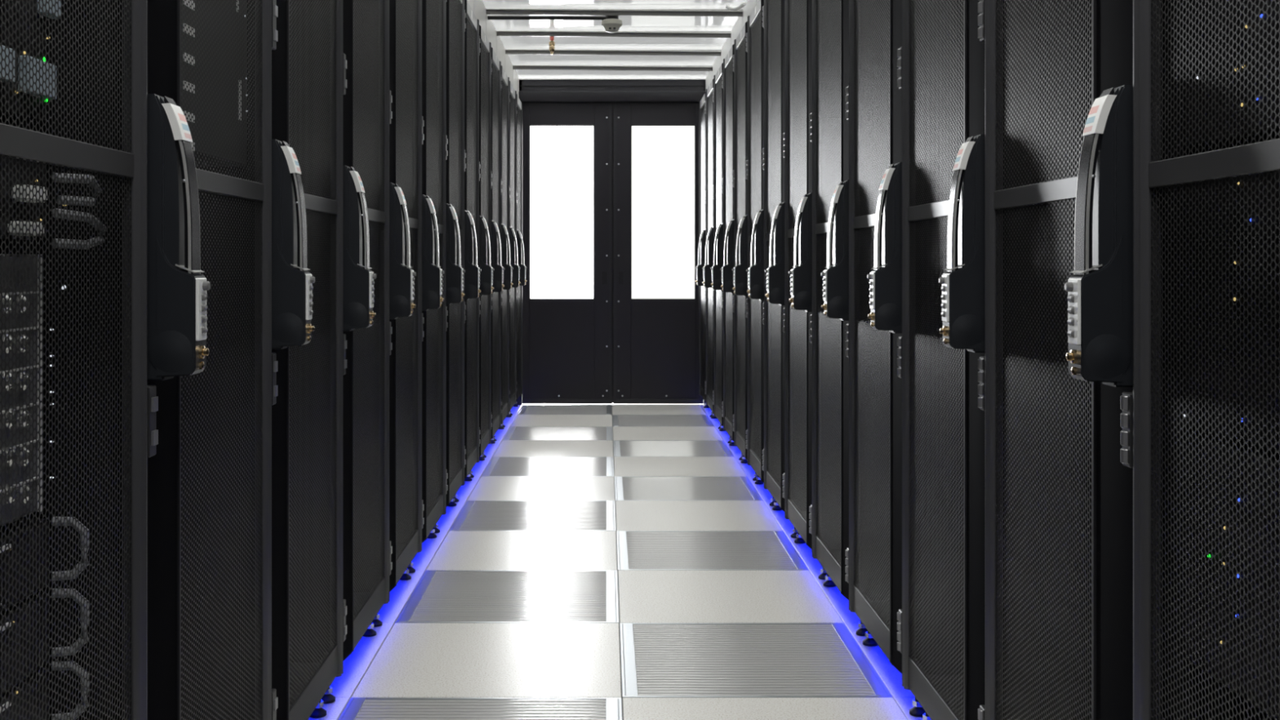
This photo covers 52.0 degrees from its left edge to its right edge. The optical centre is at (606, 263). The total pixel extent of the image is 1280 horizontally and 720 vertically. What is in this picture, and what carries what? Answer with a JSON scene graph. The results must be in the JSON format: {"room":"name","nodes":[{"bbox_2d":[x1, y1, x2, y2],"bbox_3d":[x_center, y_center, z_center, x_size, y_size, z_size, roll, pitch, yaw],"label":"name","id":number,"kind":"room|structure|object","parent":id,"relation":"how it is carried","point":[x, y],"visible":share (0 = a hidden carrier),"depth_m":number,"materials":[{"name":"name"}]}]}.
{"room":"server room","nodes":[
{"label":"server room","id":0,"kind":"room"},
{"bbox_2d":[481,0,747,79],"bbox_3d":[0.037,-1.232,5.220,1.259,0.040,7.360,0,0,0],"label":"ceiling","id":1,"kind":"structure","parent":0,"point":[525,42],"depth_m":7.26,"materials":[{"name":"silver metal"}]},
{"bbox_2d":[487,15,605,20],"bbox_3d":[-0.295,-1.216,6.500,0.590,0.023,0.021,0,0,0],"label":"conduit","id":2,"kind":"object","parent":1,"relation":"attached to","point":[489,17],"visible":1,"depth_m":6.49,"materials":[{"name":"black metal"}]},
{"bbox_2d":[548,30,555,54],"bbox_3d":[-0.299,-1.206,7.150,0.033,0.138,0.032,0,0,0],"label":"sprinkler","id":3,"kind":"object","parent":1,"relation":"attached to","point":[551,43],"visible":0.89,"depth_m":7.14,"materials":[{"name":"gold metal"}]},
{"bbox_2d":[601,15,622,32],"bbox_3d":[0.026,-1.191,6.500,0.104,0.096,0.104,0,0,0],"label":"smoke detector","id":4,"kind":"object","parent":1,"relation":"attached to","point":[611,24],"visible":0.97,"depth_m":6.47,"materials":[{"name":"grey plastic"}]},
{"bbox_2d":[725,1,746,10],"bbox_3d":[0.616,-1.220,6.236,0.029,0.034,0.131,0,0,-37],"label":"hose","id":5,"kind":"object","parent":1,"relation":"attached to","point":[741,6],"visible":1,"depth_m":6.23,"materials":[{"name":"white"}]},
{"bbox_2d":[307,402,922,719],"bbox_3d":[0.025,1.018,4.550,3.850,0.121,12.100,0,0,0],"label":"floor","id":6,"kind":"structure","parent":0,"point":[599,562],"depth_m":3.70,"materials":[{"name":"grey tile"}]},
{"bbox_2d":[0,0,146,719],"bbox_3d":[-0.988,-0.062,1.325,0.967,2.039,0.595,0,0,0],"label":"rack","id":7,"kind":"object","parent":6,"relation":"on","point":[95,125],"depth_m":1.52,"materials":[{"name":"black metal"}]},
{"bbox_2d":[0,0,61,123],"bbox_3d":[-0.884,-0.250,1.278,0.512,0.182,0.465,0,0,0],"label":"server","id":8,"kind":"object","parent":7,"relation":"in","point":[3,1],"visible":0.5,"depth_m":1.43,"materials":[{"name":"black metal"}]},
{"bbox_2d":[0,253,66,526],"bbox_3d":[-0.885,0.135,1.297,0.510,0.290,0.504,0,0,0],"label":"chassis","id":9,"kind":"object","parent":7,"relation":"in","point":[3,255],"visible":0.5,"depth_m":1.42,"materials":[{"name":"black steel"}]},
{"bbox_2d":[0,155,106,249],"bbox_3d":[-0.874,-0.081,1.322,0.532,0.130,0.554,0,0,0],"label":"cable","id":10,"kind":"object","parent":7,"relation":"in","point":[3,157],"visible":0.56,"depth_m":1.45,"materials":[{"name":"black"}]},
{"bbox_2d":[146,0,271,719],"bbox_3d":[-0.988,-0.062,1.925,0.967,2.039,0.595,0,0,0],"label":"rack","id":11,"kind":"object","parent":6,"relation":"on","point":[209,228],"visible":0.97,"depth_m":1.93,"materials":[{"name":"black metal"}]},
{"bbox_2d":[181,0,247,166],"bbox_3d":[-0.851,-0.329,1.927,0.503,0.344,0.535,0,0,0],"label":"server","id":12,"kind":"object","parent":11,"relation":"in","point":[215,156],"visible":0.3,"depth_m":2.05,"materials":[{"name":"black metal"}]},
{"bbox_2d":[271,0,342,719],"bbox_3d":[-0.988,-0.062,2.525,0.967,2.039,0.595,0,0,0],"label":"rack","id":13,"kind":"object","parent":6,"relation":"on","point":[307,35],"visible":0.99,"depth_m":2.57,"materials":[{"name":"black metal"}]},
{"bbox_2d":[321,0,389,703],"bbox_3d":[-0.988,-0.062,3.124,0.967,2.039,0.595,0,0,0],"label":"rack","id":14,"kind":"object","parent":6,"relation":"on","point":[366,23],"visible":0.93,"depth_m":3.15,"materials":[{"name":"black metal"}]},
{"bbox_2d":[372,0,422,626],"bbox_3d":[-0.988,-0.062,3.724,0.967,2.039,0.595,0,0,0],"label":"rack","id":15,"kind":"object","parent":6,"relation":"on","point":[405,277],"visible":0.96,"depth_m":3.82,"materials":[{"name":"black metal"}]},
{"bbox_2d":[407,0,445,573],"bbox_3d":[-0.988,-0.062,4.324,0.967,2.039,0.595,0,0,0],"label":"rack","id":16,"kind":"object","parent":6,"relation":"on","point":[433,246],"visible":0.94,"depth_m":4.38,"materials":[{"name":"black metal"}]},
{"bbox_2d":[433,0,465,533],"bbox_3d":[-0.988,-0.062,4.925,0.967,2.039,0.595,0,0,0],"label":"rack","id":17,"kind":"object","parent":6,"relation":"on","point":[455,230],"visible":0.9,"depth_m":4.97,"materials":[{"name":"black metal"}]},
{"bbox_2d":[453,0,481,502],"bbox_3d":[-0.988,-0.062,5.524,0.967,2.039,0.595,0,0,0],"label":"rack","id":18,"kind":"object","parent":6,"relation":"on","point":[472,274],"visible":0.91,"depth_m":5.57,"materials":[{"name":"black metal"}]},
{"bbox_2d":[469,24,493,477],"bbox_3d":[-0.988,-0.062,6.125,0.967,2.039,0.595,0,0,0],"label":"rack","id":19,"kind":"object","parent":6,"relation":"on","point":[486,287],"visible":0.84,"depth_m":6.30,"materials":[{"name":"black metal"}]},
{"bbox_2d":[482,47,504,457],"bbox_3d":[-0.988,-0.062,6.724,0.967,2.039,0.595,0,0,0],"label":"rack","id":20,"kind":"object","parent":6,"relation":"on","point":[498,274],"visible":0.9,"depth_m":6.80,"materials":[{"name":"black metal"}]},
{"bbox_2d":[493,65,513,440],"bbox_3d":[-0.988,-0.062,7.324,0.967,2.039,0.595,0,0,0],"label":"rack","id":21,"kind":"object","parent":6,"relation":"on","point":[505,248],"visible":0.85,"depth_m":7.40,"materials":[{"name":"black metal"}]},
{"bbox_2d":[502,80,520,426],"bbox_3d":[-0.988,-0.062,7.925,0.967,2.039,0.595,0,0,0],"label":"rack","id":22,"kind":"object","parent":6,"relation":"on","point":[513,93],"visible":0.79,"depth_m":7.98,"materials":[{"name":"black metal"}]},
{"bbox_2d":[466,0,519,97],"bbox_3d":[-0.602,-1.159,5.216,0.020,0.176,7.320,0,0,0],"label":"trim","id":23,"kind":"structure","parent":22,"relation":"on","point":[477,6],"depth_m":6.90,"materials":[{"name":"grey metal"}]},
{"bbox_2d":[509,94,526,415],"bbox_3d":[-0.988,-0.062,8.524,0.967,2.039,0.595,0,0,0],"label":"rack","id":24,"kind":"object","parent":6,"relation":"on","point":[522,276],"visible":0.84,"depth_m":8.65,"materials":[{"name":"black metal"}]},
{"bbox_2d":[695,92,712,417],"bbox_3d":[1.036,-0.062,8.441,0.967,2.039,0.595,0,0,0],"label":"rack","id":25,"kind":"object","parent":6,"relation":"on","point":[702,104],"visible":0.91,"depth_m":8.56,"materials":[{"name":"black metal"}]},
{"bbox_2d":[702,79,721,429],"bbox_3d":[1.036,-0.062,7.841,0.967,2.039,0.595,0,0,0],"label":"rack","id":26,"kind":"object","parent":6,"relation":"on","point":[707,270],"visible":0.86,"depth_m":8.02,"materials":[{"name":"black metal"}]},
{"bbox_2d":[705,0,758,91],"bbox_3d":[0.677,-1.159,5.216,0.020,0.176,7.320,0,0,0],"label":"trim","id":27,"kind":"structure","parent":26,"relation":"attached to","point":[748,7],"depth_m":6.99,"materials":[{"name":"white metal"}]},
{"bbox_2d":[711,62,731,443],"bbox_3d":[1.036,-0.062,7.242,0.967,2.039,0.595,0,0,0],"label":"rack","id":28,"kind":"object","parent":6,"relation":"on","point":[716,273],"visible":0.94,"depth_m":7.25,"materials":[{"name":"black metal"}]},
{"bbox_2d":[720,44,742,460],"bbox_3d":[1.036,-0.062,6.641,0.967,2.039,0.595,0,0,0],"label":"rack","id":29,"kind":"object","parent":6,"relation":"on","point":[727,273],"visible":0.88,"depth_m":6.81,"materials":[{"name":"black metal"}]},
{"bbox_2d":[732,21,757,480],"bbox_3d":[1.036,-0.062,6.042,0.967,2.039,0.595,0,0,0],"label":"rack","id":30,"kind":"object","parent":6,"relation":"on","point":[740,231],"visible":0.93,"depth_m":6.03,"materials":[{"name":"black metal"}]},
{"bbox_2d":[746,0,775,506],"bbox_3d":[1.036,-0.062,5.441,0.967,2.039,0.595,0,0,0],"label":"rack","id":31,"kind":"object","parent":6,"relation":"on","point":[755,270],"visible":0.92,"depth_m":5.45,"materials":[{"name":"black metal"}]},
{"bbox_2d":[764,0,797,537],"bbox_3d":[1.036,-0.062,4.841,0.967,2.039,0.595,0,0,0],"label":"rack","id":32,"kind":"object","parent":6,"relation":"on","point":[774,241],"visible":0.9,"depth_m":4.94,"materials":[{"name":"black metal"}]},
{"bbox_2d":[784,0,826,579],"bbox_3d":[1.036,-0.062,4.242,0.967,2.039,0.595,0,0,0],"label":"rack","id":33,"kind":"object","parent":6,"relation":"on","point":[797,231],"visible":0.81,"depth_m":4.30,"materials":[{"name":"black metal"}]},
{"bbox_2d":[812,0,867,635],"bbox_3d":[1.036,-0.062,3.642,0.967,2.039,0.595,0,0,0],"label":"rack","id":34,"kind":"object","parent":6,"relation":"on","point":[830,18],"visible":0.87,"depth_m":3.71,"materials":[{"name":"black metal"}]},
{"bbox_2d":[848,0,925,716],"bbox_3d":[1.036,-0.062,3.042,0.967,2.039,0.595,0,0,0],"label":"rack","id":35,"kind":"object","parent":6,"relation":"on","point":[875,26],"visible":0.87,"depth_m":3.08,"materials":[{"name":"black metal"}]},
{"bbox_2d":[902,0,985,719],"bbox_3d":[1.036,-0.062,2.442,0.967,2.039,0.595,0,0,0],"label":"rack","id":36,"kind":"object","parent":6,"relation":"on","point":[944,41],"visible":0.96,"depth_m":2.49,"materials":[{"name":"black metal"}]},
{"bbox_2d":[985,0,1133,719],"bbox_3d":[1.036,-0.062,1.841,0.967,2.039,0.595,0,0,0],"label":"rack","id":37,"kind":"object","parent":6,"relation":"on","point":[1059,73],"visible":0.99,"depth_m":1.93,"materials":[{"name":"black metal"}]},
{"bbox_2d":[1133,0,1279,719],"bbox_3d":[1.036,-0.062,1.242,0.967,2.039,0.595,0,0,0],"label":"rack","id":38,"kind":"object","parent":6,"relation":"on","point":[1167,686],"visible":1,"depth_m":1.43,"materials":[{"name":"black metal"}]},
{"bbox_2d":[1183,172,1279,451],"bbox_3d":[0.917,0.034,1.255,0.502,0.310,0.530,0,0,0],"label":"server","id":39,"kind":"object","parent":38,"relation":"in","point":[1273,173],"visible":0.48,"depth_m":1.39,"materials":[{"name":"black metal"}]},
{"bbox_2d":[1184,435,1279,719],"bbox_3d":[0.917,0.329,1.255,0.502,0.260,0.530,0,0,0],"label":"server","id":40,"kind":"object","parent":38,"relation":"in","point":[1193,436],"visible":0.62,"depth_m":1.40,"materials":[{"name":"black metal"}]},
{"bbox_2d":[1184,0,1279,149],"bbox_3d":[0.917,-0.246,1.255,0.502,0.230,0.530,0,0,0],"label":"server","id":41,"kind":"object","parent":38,"relation":"in","point":[1190,1],"visible":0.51,"depth_m":1.41,"materials":[{"name":"black metal"}]},
{"bbox_3d":[0.025,-0.106,8.950,3.850,2.270,0.040,0,0,0],"label":"wall","id":42,"kind":"structure","parent":0,"visible":0},
{"bbox_2d":[516,80,522,404],"bbox_3d":[-0.603,-0.141,8.910,0.055,2.200,0.100,0,0,0],"label":"trim","id":43,"kind":"structure","parent":42,"relation":"attached to","point":[519,402],"depth_m":8.86,"materials":[{"name":"black metal"}]},
{"bbox_2d":[522,102,612,404],"bbox_3d":[-0.268,-0.068,8.899,0.608,2.041,0.053,0,0,0],"label":"door","id":44,"kind":"structure","parent":42,"relation":"in","point":[567,147],"depth_m":8.88,"materials":[{"name":"black metal"}]},
{"bbox_2d":[519,80,706,102],"bbox_3d":[0.038,-1.166,8.883,1.260,0.150,0.115,0,0,0],"label":"trim","id":45,"kind":"structure","parent":42,"relation":"attached to","point":[532,91],"depth_m":8.85,"materials":[{"name":"black metal"}]},
{"bbox_2d":[612,102,613,402],"bbox_3d":[0.040,-0.071,8.901,0.008,2.034,0.018,0,0,0],"label":"door frame","id":46,"kind":"structure","parent":42,"relation":"attached to","point":[612,103],"depth_m":8.89,"materials":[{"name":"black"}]},
{"bbox_2d":[613,102,703,404],"bbox_3d":[0.349,-0.068,8.899,0.611,2.041,0.053,0,0,0],"label":"door","id":47,"kind":"structure","parent":42,"relation":"in","point":[655,145],"depth_m":8.88,"materials":[{"name":"grey metal"}]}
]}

